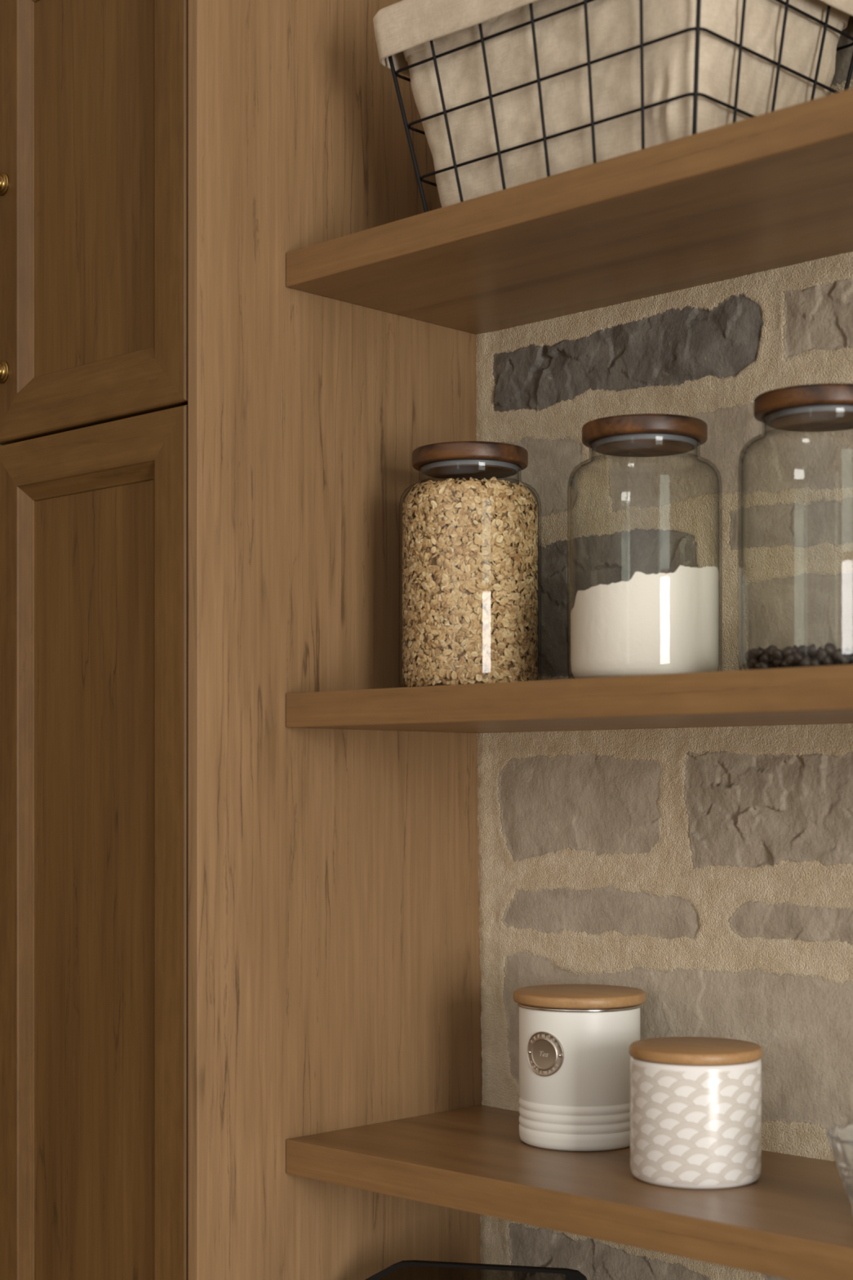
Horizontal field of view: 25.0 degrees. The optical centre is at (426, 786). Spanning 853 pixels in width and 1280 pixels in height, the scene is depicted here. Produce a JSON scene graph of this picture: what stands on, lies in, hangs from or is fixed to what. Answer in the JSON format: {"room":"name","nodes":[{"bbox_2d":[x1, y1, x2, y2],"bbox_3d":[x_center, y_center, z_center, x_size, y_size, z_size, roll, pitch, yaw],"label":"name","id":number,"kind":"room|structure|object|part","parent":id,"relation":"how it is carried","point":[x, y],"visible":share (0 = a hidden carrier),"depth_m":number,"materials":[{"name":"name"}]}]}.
{"room":"kitchen","nodes":[
{"label":"kitchen","id":0,"kind":"room"},
{"bbox_2d":[475,15,852,1279],"bbox_3d":[0.584,0.200,1.382,1.508,2.600,0.016,0,0,44],"label":"wall","id":1,"kind":"structure","parent":0,"point":[706,872],"depth_m":1.71,"materials":[{"name":"stone"}]},
{"bbox_2d":[285,88,852,334],"bbox_3d":[0.434,-0.462,1.359,1.299,0.031,0.270,0,0,44],"label":"shelf","id":2,"kind":"object","parent":1,"relation":"attached to","point":[774,189],"visible":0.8,"depth_m":1.57,"materials":[{"name":"brown wood"}]},
{"bbox_2d":[373,0,852,212],"bbox_3d":[0.164,-0.572,1.619,0.359,0.189,0.254,0,0,44],"label":"wire basket","id":3,"kind":"object","parent":2,"relation":"on","point":[507,94],"visible":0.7,"depth_m":1.54,"materials":[{"name":"black"}]},
{"bbox_2d":[285,1105,852,1279],"bbox_3d":[0.434,0.330,1.359,1.299,0.031,0.270,0,0,44],"label":"shelf","id":4,"kind":"object","parent":1,"relation":"attached to","point":[795,1221],"visible":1,"depth_m":1.52,"materials":[{"name":"brown wood"}]},
{"bbox_2d":[513,983,646,1151],"bbox_3d":[0.136,0.248,1.706,0.118,0.134,0.118,0,0,44],"label":"tea canister","id":5,"kind":"object","parent":4,"relation":"on","point":[575,1039],"visible":0.91,"depth_m":1.66,"materials":[{"name":"white ceramic"}]},
{"bbox_3d":[0.136,0.186,1.706,0.118,0.010,0.118,0,0,44],"label":"wooden lid","id":6,"kind":"part","parent":5,"relation":"part of","materials":[{"name":"brown wood"}]},
{"bbox_2d":[628,1036,763,1189],"bbox_3d":[0.217,0.261,1.549,0.107,0.107,0.107,0,0,44],"label":"ceramic canister","id":7,"kind":"object","parent":4,"relation":"on","point":[695,1102],"visible":1,"depth_m":1.50,"materials":[{"name":"white ceramic"}]},
{"bbox_3d":[0.217,0.213,1.549,0.107,0.010,0.107,0,0,44],"label":"wooden lid","id":8,"kind":"part","parent":7,"relation":"part of","materials":[{"name":"brown wood"}]},
{"bbox_2d":[826,1122,852,1213],"bbox_3d":[0.343,0.284,1.401,0.100,0.062,0.099,0,0,44],"label":"glass bowl","id":9,"kind":"object","parent":4,"relation":"on","point":[840,1137],"visible":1,"depth_m":1.39,"materials":[{"name":"clear glass"}]},
{"bbox_2d":[285,664,852,733],"bbox_3d":[0.434,-0.068,1.359,1.299,0.031,0.270,0,0,44],"label":"shelf","id":10,"kind":"object","parent":1,"relation":"attached to","point":[813,695],"visible":0.9,"depth_m":1.50,"materials":[{"name":"brown wood"}]},
{"bbox_2d":[398,440,541,687],"bbox_3d":[0.039,-0.194,1.736,0.129,0.220,0.129,0,0,21],"label":"glass jar","id":11,"kind":"object","parent":10,"relation":"on","point":[480,460],"visible":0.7,"depth_m":1.70,"materials":[{"name":"clear glass"}]},
{"bbox_2d":[402,476,537,687],"bbox_3d":[0.039,-0.181,1.736,0.123,0.184,0.123,0,0,1],"label":"rolled oats","id":12,"kind":"object","parent":11,"relation":"in","point":[470,546],"visible":0.98,"depth_m":1.68,"materials":[{"name":"brown food"}]},
{"bbox_3d":[0.039,-0.294,1.736,0.105,0.020,0.105,0,0,21],"label":"wooden lid","id":13,"kind":"part","parent":11,"relation":"part of","materials":[{"name":"brown wood"}]},
{"bbox_2d":[567,413,722,678],"bbox_3d":[0.183,-0.194,1.612,0.129,0.220,0.129,0,0,37],"label":"glass jar","id":14,"kind":"object","parent":10,"relation":"on","point":[633,435],"visible":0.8,"depth_m":1.58,"materials":[{"name":"clear glass"}]},
{"bbox_2d":[570,564,719,678],"bbox_3d":[0.183,-0.136,1.612,0.123,0.093,0.123,0,0,44],"label":"flour","id":15,"kind":"object","parent":14,"relation":"in","point":[660,623],"visible":0.97,"depth_m":1.56,"materials":[{"name":"white food"}]},
{"bbox_3d":[0.183,-0.294,1.612,0.105,0.020,0.105,0,0,37],"label":"wooden lid","id":16,"kind":"part","parent":14,"relation":"part of","materials":[{"name":"brown wood"}]},
{"bbox_2d":[737,383,852,670],"bbox_3d":[0.308,-0.194,1.494,0.129,0.220,0.129,0,0,-29],"label":"glass jar","id":17,"kind":"object","parent":10,"relation":"on","point":[815,407],"visible":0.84,"depth_m":1.47,"materials":[{"name":"clear glass"}]},
{"bbox_2d":[744,642,852,669],"bbox_3d":[0.308,-0.100,1.494,0.120,0.020,0.118,0,0,28],"label":"chocolate chips","id":18,"kind":"object","parent":17,"relation":"in","point":[772,657],"visible":0.83,"depth_m":1.45,"materials":[{"name":"grey food"}]},
{"bbox_3d":[0.308,-0.294,1.494,0.105,0.020,0.105,0,0,-29],"label":"wooden lid","id":19,"kind":"part","parent":17,"relation":"part of","materials":[{"name":"brown wood"}]},
{"bbox_3d":[0.473,0.620,1.255,1.499,0.040,0.365,0,0,44],"label":"countertop","id":20,"kind":"structure","parent":1,"relation":"attached to","visible":0},
{"bbox_2d":[364,1260,586,1279],"bbox_3d":[0.025,0.512,1.646,0.218,0.176,0.131,0,0,12],"label":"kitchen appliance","id":21,"kind":"object","parent":20,"relation":"on","point":[404,1269],"visible":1,"depth_m":1.70,"materials":[{"name":"black plastic"}]},
{"bbox_3d":[0.030,0.461,1.706,0.189,0.070,0.003,0,0,12],"label":"smoked pane","id":22,"kind":"part","parent":21,"relation":"part of","materials":[{"name":"black glass"}]},
{"bbox_3d":[-0.246,1.525,0.159,4.000,0.050,3.100,0,0,44],"label":"floor","id":23,"kind":"structure","parent":0,"visible":0},
{"bbox_2d":[0,0,482,1279],"bbox_3d":[-0.188,0.328,1.879,0.316,2.345,0.422,0,0,44],"label":"tall cabinet","id":24,"kind":"object","parent":23,"relation":"on","point":[230,933],"visible":0.98,"depth_m":1.75,"materials":[{"name":"brown laminate"}]},
{"bbox_3d":[-0.422,-0.490,1.838,0.022,0.221,0.038,0,0,44],"label":"handle","id":25,"kind":"part","parent":24,"relation":"part of","materials":[{"name":"gold metal"}]},
{"bbox_3d":[-0.308,0.535,1.768,0.299,1.730,0.020,0,0,44],"label":"door","id":26,"kind":"part","parent":24,"relation":"part of","materials":[{"name":"brown wood"}]},
{"bbox_3d":[-0.306,0.535,1.771,0.184,1.615,0.006,0,0,44],"label":"panel","id":27,"kind":"part","parent":24,"relation":"part of","materials":[{"name":"brown wood"}]},
{"bbox_3d":[-0.308,-0.570,1.768,0.299,0.473,0.020,0,0,44],"label":"door","id":28,"kind":"part","parent":24,"relation":"part of","materials":[{"name":"brown wood"}]},
{"bbox_3d":[-0.306,-0.570,1.771,0.184,0.358,0.006,0,0,44],"label":"panel","id":29,"kind":"part","parent":24,"relation":"part of","materials":[{"name":"brown wood"}]},
{"bbox_3d":[-0.067,0.328,1.787,0.013,2.345,0.385,0,0,44],"label":"panel","id":30,"kind":"part","parent":24,"relation":"part of","materials":[{"name":"brown laminate"}]}
]}

